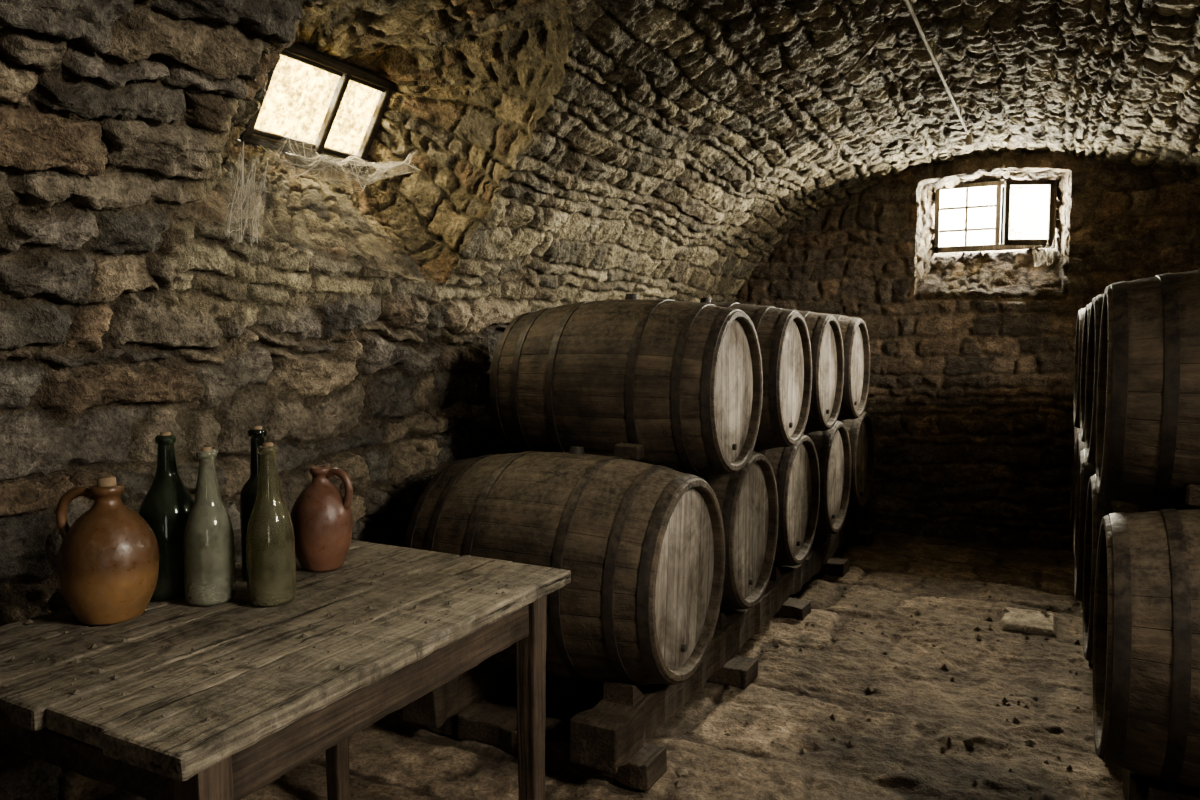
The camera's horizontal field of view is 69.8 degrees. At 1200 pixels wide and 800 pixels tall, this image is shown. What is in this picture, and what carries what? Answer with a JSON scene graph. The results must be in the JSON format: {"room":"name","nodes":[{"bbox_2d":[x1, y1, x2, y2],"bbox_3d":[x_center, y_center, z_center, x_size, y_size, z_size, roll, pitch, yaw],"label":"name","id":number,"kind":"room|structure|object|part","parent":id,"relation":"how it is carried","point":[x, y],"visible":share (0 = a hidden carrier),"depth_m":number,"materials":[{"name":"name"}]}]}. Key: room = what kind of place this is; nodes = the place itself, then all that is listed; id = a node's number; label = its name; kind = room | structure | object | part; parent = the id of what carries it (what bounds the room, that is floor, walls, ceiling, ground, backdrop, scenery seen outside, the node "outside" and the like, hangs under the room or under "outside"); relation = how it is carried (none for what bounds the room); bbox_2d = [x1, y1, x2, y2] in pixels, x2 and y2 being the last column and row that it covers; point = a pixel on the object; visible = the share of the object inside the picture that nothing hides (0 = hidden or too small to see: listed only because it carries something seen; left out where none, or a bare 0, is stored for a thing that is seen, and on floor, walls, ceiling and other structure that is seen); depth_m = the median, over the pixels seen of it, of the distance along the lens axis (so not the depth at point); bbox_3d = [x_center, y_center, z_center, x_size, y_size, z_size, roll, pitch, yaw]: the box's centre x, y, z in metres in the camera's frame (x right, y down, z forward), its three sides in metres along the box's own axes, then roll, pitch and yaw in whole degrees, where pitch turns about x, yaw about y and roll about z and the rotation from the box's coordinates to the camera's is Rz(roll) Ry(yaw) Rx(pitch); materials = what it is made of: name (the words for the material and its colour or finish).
{"room":"wine cellar","nodes":[
{"label":"wine cellar","id":0,"kind":"room"},
{"bbox_2d":[0,409,512,799],"bbox_3d":[-0.730,0.596,3.337,0.136,1.065,7.350,2,5,28],"label":"wall","id":1,"kind":"structure","parent":0,"point":[389,464],"depth_m":2.52,"materials":[{"name":"stone"}]},
{"bbox_2d":[165,0,577,285],"bbox_3d":[-0.671,-0.845,2.684,1.387,0.972,1.444,2,5,28],"label":"window recess","id":2,"kind":"structure","parent":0,"point":[474,79],"depth_m":3.11,"materials":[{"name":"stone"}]},
{"bbox_2d":[226,141,267,245],"bbox_3d":[-0.962,-0.560,2.351,0.063,0.263,0.172,1,4,12],"label":"cobweb","id":3,"kind":"object","parent":2,"relation":"attached to","point":[242,160],"visible":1,"depth_m":2.35,"materials":[{"name":"fabric"}]},
{"bbox_3d":[-1.030,-1.073,3.162,0.227,0.341,0.582,2,5,28],"label":"frame","id":4,"kind":"part","parent":2,"relation":"part of","materials":[{"name":"brown wood"}]},
{"bbox_3d":[-1.030,-1.073,3.162,0.172,0.293,0.540,2,5,28],"label":"glass pane","id":5,"kind":"part","parent":2,"relation":"part of","materials":[{"name":"white glass"}]},
{"bbox_2d":[260,137,418,191],"bbox_3d":[-0.886,-0.800,2.915,0.337,0.249,0.834,2,4,22],"label":"cobweb","id":6,"kind":"object","parent":2,"relation":"attached to","point":[316,153],"visible":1,"depth_m":2.96,"materials":[{"name":"fabric"}]},
{"bbox_2d":[0,0,1199,465],"bbox_3d":[0.888,-0.620,2.404,3.756,1.508,7.350,2,5,28],"label":"ceiling","id":7,"kind":"structure","parent":0,"point":[681,141],"depth_m":2.98,"materials":[{"name":"stone"}]},
{"bbox_2d":[833,1,904,86],"bbox_3d":[0.960,-1.262,3.090,0.022,0.072,0.695,0,4,-3],"label":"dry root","id":8,"kind":"object","parent":7,"relation":"attached to","point":[903,2],"visible":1,"depth_m":3.00,"materials":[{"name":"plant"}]},
{"bbox_2d":[905,0,972,145],"bbox_3d":[1.314,-1.340,3.363,0.055,0.116,2.930,2,5,28],"label":"cable","id":9,"kind":"object","parent":7,"relation":"hanging from","point":[969,141],"depth_m":3.47,"materials":[{"name":"grey metal"}]},
{"bbox_2d":[240,529,1124,799],"bbox_3d":[0.779,1.148,2.330,3.900,0.060,7.700,2,5,28],"label":"floor","id":10,"kind":"structure","parent":0,"point":[392,758],"depth_m":3.00,"materials":[{"name":"stone"}]},
{"bbox_2d":[0,540,570,799],"bbox_3d":[-0.656,0.799,1.804,0.782,0.753,1.064,2,5,28],"label":"wooden table","id":11,"kind":"object","parent":10,"relation":"on","point":[313,707],"visible":0.84,"depth_m":1.52,"materials":[{"name":"brown wood"}]},
{"bbox_2d":[56,476,158,624],"bbox_3d":[-0.969,0.291,1.699,0.174,0.278,0.174,2,5,28],"label":"jug","id":12,"kind":"object","parent":11,"relation":"on","point":[108,558],"visible":1,"depth_m":1.65,"materials":[{"name":"orange ceramic"}]},
{"bbox_2d":[138,432,193,600],"bbox_3d":[-0.929,0.244,1.850,0.126,0.351,0.126,2,5,28],"label":"wine bottle","id":13,"kind":"object","parent":11,"relation":"on","point":[167,505],"visible":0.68,"depth_m":1.81,"materials":[{"name":"green glass"}]},
{"bbox_3d":[-0.579,0.853,1.274,0.062,0.719,0.062,2,5,28],"label":"leg","id":14,"kind":"part","parent":11,"relation":"part of","materials":[{"name":"brown wood"}]},
{"bbox_2d":[184,447,235,605],"bbox_3d":[-0.822,0.261,1.806,0.099,0.324,0.099,2,5,28],"label":"wine bottle","id":15,"kind":"object","parent":11,"relation":"on","point":[209,545],"visible":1,"depth_m":1.78,"materials":[{"name":"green glass"}]},
{"bbox_2d":[240,426,266,580],"bbox_3d":[-0.783,0.235,1.977,0.083,0.351,0.083,2,5,28],"label":"wine bottle","id":16,"kind":"object","parent":11,"relation":"on","point":[248,494],"visible":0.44,"depth_m":1.95,"materials":[{"name":"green glass"}]},
{"bbox_2d":[246,442,295,606],"bbox_3d":[-0.690,0.256,1.799,0.097,0.334,0.097,2,5,28],"label":"wine bottle","id":17,"kind":"object","parent":11,"relation":"on","point":[270,539],"visible":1,"depth_m":1.77,"materials":[{"name":"green glass"}]},
{"bbox_2d":[2,552,556,726],"bbox_3d":[-0.658,0.421,1.777,0.742,0.010,1.010,2,5,28],"label":"debris","id":18,"kind":"object","parent":11,"relation":"on","point":[303,635],"visible":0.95,"depth_m":1.53,"materials":[{"name":"brown"}]},
{"bbox_2d":[290,466,352,571],"bbox_3d":[-0.672,0.282,2.074,0.144,0.244,0.144,-3,5,-34],"label":"jug","id":19,"kind":"object","parent":11,"relation":"on","point":[321,514],"visible":1,"depth_m":2.03,"materials":[{"name":"ceramic"}]},
{"bbox_3d":[-0.724,0.777,2.357,0.063,0.715,0.060,2,5,28],"label":"leg","id":20,"kind":"part","parent":11,"relation":"part of","materials":[{"name":"brown wood"}]},
{"bbox_3d":[-0.166,0.798,2.066,0.061,0.719,0.060,2,5,28],"label":"leg","id":21,"kind":"part","parent":11,"relation":"part of","materials":[{"name":"brown wood"}]},
{"bbox_2d":[402,502,873,790],"bbox_3d":[0.617,0.878,4.319,0.918,0.271,3.888,2,5,28],"label":"rack","id":22,"kind":"object","parent":10,"relation":"on","point":[607,739],"visible":0.32,"depth_m":2.80,"materials":[{"name":"brown wood"}]},
{"bbox_3d":[0.316,0.857,4.476,0.167,0.152,3.888,2,5,28],"label":"rail","id":23,"kind":"part","parent":22,"relation":"part of","materials":[{"name":"brown wood"}]},
{"bbox_2d":[404,446,724,685],"bbox_3d":[-0.109,0.537,2.911,0.902,0.761,0.738,2,5,27],"label":"wine barrel","id":24,"kind":"object","parent":22,"relation":"on","point":[642,545],"visible":0.87,"depth_m":2.62,"materials":[{"name":"brown wood"}]},
{"bbox_2d":[614,442,643,460],"bbox_3d":[0.097,0.173,2.880,0.092,0.054,0.060,2,4,22],"label":"wedge","id":25,"kind":"object","parent":24,"relation":"on","point":[630,451],"visible":0.9,"depth_m":2.85,"materials":[{"name":"brown wood"}]},
{"bbox_3d":[0.878,0.879,4.183,0.163,0.151,3.887,2,5,28],"label":"rail","id":26,"kind":"part","parent":22,"relation":"part of","materials":[{"name":"brown wood"}]},
{"bbox_2d":[700,451,778,609],"bbox_3d":[0.192,0.491,3.644,0.980,0.737,0.715,2,5,28],"label":"wine barrel","id":27,"kind":"object","parent":22,"relation":"on","point":[747,498],"visible":0.23,"depth_m":3.41,"materials":[{"name":"brown wood"}]},
{"bbox_2d":[489,294,762,476],"bbox_3d":[0.107,-0.055,3.265,0.882,0.711,0.691,2,6,27],"label":"wine barrel","id":28,"kind":"object","parent":27,"relation":"on","point":[682,381],"visible":0.83,"depth_m":3.00,"materials":[{"name":"brown wood"}]},
{"bbox_2d":[753,434,819,566],"bbox_3d":[0.534,0.445,4.298,0.980,0.732,0.710,2,5,28],"label":"wine barrel","id":29,"kind":"object","parent":22,"relation":"on","point":[796,467],"visible":0.26,"depth_m":4.06,"materials":[{"name":"brown wood"}]},
{"bbox_2d":[700,298,811,449],"bbox_3d":[0.458,-0.117,3.915,0.882,0.707,0.687,2,3,27],"label":"wine barrel","id":30,"kind":"object","parent":29,"relation":"on","point":[783,335],"visible":0.34,"depth_m":3.65,"materials":[{"name":"brown wood"}]},
{"bbox_2d":[804,421,850,534],"bbox_3d":[0.884,0.400,4.949,0.980,0.731,0.710,2,5,28],"label":"wine barrel","id":31,"kind":"object","parent":22,"relation":"on","point":[833,448],"visible":0.29,"depth_m":4.71,"materials":[{"name":"brown wood"}]},
{"bbox_2d":[751,304,843,433],"bbox_3d":[0.789,-0.163,4.575,0.882,0.691,0.671,2,5,28],"label":"wine barrel","id":32,"kind":"object","parent":31,"relation":"on","point":[827,350],"visible":0.23,"depth_m":4.35,"materials":[{"name":"brown wood"}]},
{"bbox_2d":[840,411,874,510],"bbox_3d":[1.226,0.354,5.604,0.980,0.732,0.710,2,5,28],"label":"wine barrel","id":33,"kind":"object","parent":22,"relation":"on","point":[860,430],"visible":0.25,"depth_m":5.40,"materials":[{"name":"brown wood"}]},
{"bbox_2d":[791,309,869,420],"bbox_3d":[1.134,-0.208,5.228,0.882,0.691,0.671,2,5,28],"label":"wine barrel","id":34,"kind":"object","parent":33,"relation":"on","point":[854,331],"visible":0.27,"depth_m":5.00,"materials":[{"name":"brown wood"}]},
{"bbox_2d":[674,537,1110,797],"bbox_3d":[1.358,1.048,3.600,1.376,0.063,4.299,2,5,28],"label":"rubble","id":35,"kind":"object","parent":10,"relation":"on","point":[968,742],"visible":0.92,"depth_m":3.22,"materials":[{"name":"stone"}]},
{"bbox_2d":[1082,602,1199,799],"bbox_3d":[2.426,0.945,3.376,0.898,0.272,3.898,2,5,28],"label":"rack","id":36,"kind":"object","parent":10,"relation":"on","point":[1136,786],"visible":0.02,"depth_m":2.12,"materials":[{"name":"brown wood"}]},
{"bbox_2d":[1070,426,1079,529],"bbox_3d":[3.090,0.424,4.609,0.980,0.739,0.717,2,5,28],"label":"wine barrel","id":37,"kind":"object","parent":36,"relation":"on","point":[1076,431],"visible":0.13,"depth_m":4.68,"materials":[{"name":"brown wood"}]},
{"bbox_2d":[1073,308,1084,428],"bbox_3d":[2.910,-0.159,4.244,0.980,0.745,0.723,2,6,27],"label":"wine barrel","id":38,"kind":"object","parent":37,"relation":"on","point":[1080,318],"visible":0.09,"depth_m":4.35,"materials":[{"name":"brown wood"}]},
{"bbox_2d":[1073,433,1084,557],"bbox_3d":[2.749,0.469,3.954,0.980,0.743,0.722,2,6,28],"label":"wine barrel","id":39,"kind":"object","parent":36,"relation":"on","point":[1080,445],"visible":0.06,"depth_m":4.37,"materials":[{"name":"brown wood"}]},
{"bbox_2d":[1080,303,1090,442],"bbox_3d":[2.578,-0.113,3.584,0.980,0.732,0.710,2,4,27],"label":"wine barrel","id":40,"kind":"object","parent":39,"relation":"on","point":[1088,307],"visible":0.07,"depth_m":4.00,"materials":[{"name":"brown wood"}]},
{"bbox_2d":[1074,449,1095,601],"bbox_3d":[2.395,0.515,3.306,0.980,0.731,0.710,2,5,28],"label":"wine barrel","id":41,"kind":"object","parent":36,"relation":"on","point":[1085,470],"visible":0.2,"depth_m":3.34,"materials":[{"name":"brown wood"}]},
{"bbox_2d":[1083,474,1156,663],"bbox_3d":[2.062,0.561,2.646,0.980,0.753,0.731,2,6,27],"label":"wine barrel","id":42,"kind":"object","parent":36,"relation":"on","point":[1097,507],"visible":0.18,"depth_m":2.70,"materials":[{"name":"brown wood"}]},
{"bbox_2d":[1085,294,1103,465],"bbox_3d":[2.232,-0.068,2.931,0.980,0.735,0.713,2,4,27],"label":"wine barrel","id":43,"kind":"object","parent":42,"relation":"on","point":[1097,302],"visible":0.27,"depth_m":3.25,"materials":[{"name":"brown wood"}]},
{"bbox_2d":[1093,509,1199,793],"bbox_3d":[1.723,0.607,1.990,0.980,0.732,0.710,2,5,27],"label":"wine barrel","id":44,"kind":"object","parent":36,"relation":"on","point":[1146,625],"visible":1,"depth_m":1.94,"materials":[{"name":"brown wood"}]},
{"bbox_2d":[1096,270,1199,509],"bbox_3d":[1.894,-0.022,2.275,0.980,0.732,0.710,2,5,28],"label":"wine barrel","id":45,"kind":"object","parent":44,"relation":"on","point":[1148,409],"visible":0.98,"depth_m":2.22,"materials":[{"name":"brown wood"}]},
{"bbox_2d":[1185,484,1199,507],"bbox_3d":[1.520,0.244,2.150,0.092,0.054,0.060,3,5,33],"label":"wedge","id":46,"kind":"object","parent":44,"relation":"on","point":[1192,499],"visible":1,"depth_m":2.14,"materials":[{"name":"brown wood"}]},
{"bbox_3d":[2.135,0.923,3.527,0.161,0.155,3.898,2,5,28],"label":"rail","id":47,"kind":"part","parent":36,"relation":"part of","materials":[{"name":"brown wood"}]},
{"bbox_2d":[733,150,1199,551],"bbox_3d":[2.475,-0.363,5.478,3.900,2.680,0.078,2,5,28],"label":"wall","id":48,"kind":"structure","parent":0,"point":[970,409],"depth_m":5.54,"materials":[{"name":"brown stone"}]},
{"bbox_2d":[910,165,1076,306],"bbox_3d":[2.567,-1.058,5.629,1.098,1.029,0.488,2,5,28],"label":"window surround","id":49,"kind":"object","parent":48,"relation":"in","point":[1002,275],"depth_m":5.59,"materials":[{"name":"beige stone"}]},
{"bbox_2d":[933,180,1056,253],"bbox_3d":[2.623,-1.224,5.734,0.740,0.453,0.060,2,5,28],"label":"frame","id":50,"kind":"object","parent":48,"relation":"attached to","point":[997,246],"visible":0.81,"depth_m":5.76,"materials":[{"name":"grey paint"}]},
{"bbox_2d":[1003,180,1054,244],"bbox_3d":[2.769,-1.209,5.555,0.306,0.412,0.030,0,4,4],"label":"window frame","id":51,"kind":"structure","parent":48,"relation":"in","point":[1051,193],"depth_m":5.55,"materials":[{"name":"brown wood"}]},
{"bbox_2d":[1032,241,1053,266],"bbox_3d":[2.807,-0.943,5.451,0.124,0.224,0.235,2,5,28],"label":"cobweb","id":52,"kind":"object","parent":51,"relation":"attached to","point":[1047,241],"visible":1,"depth_m":5.43,"materials":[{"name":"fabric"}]}
]}

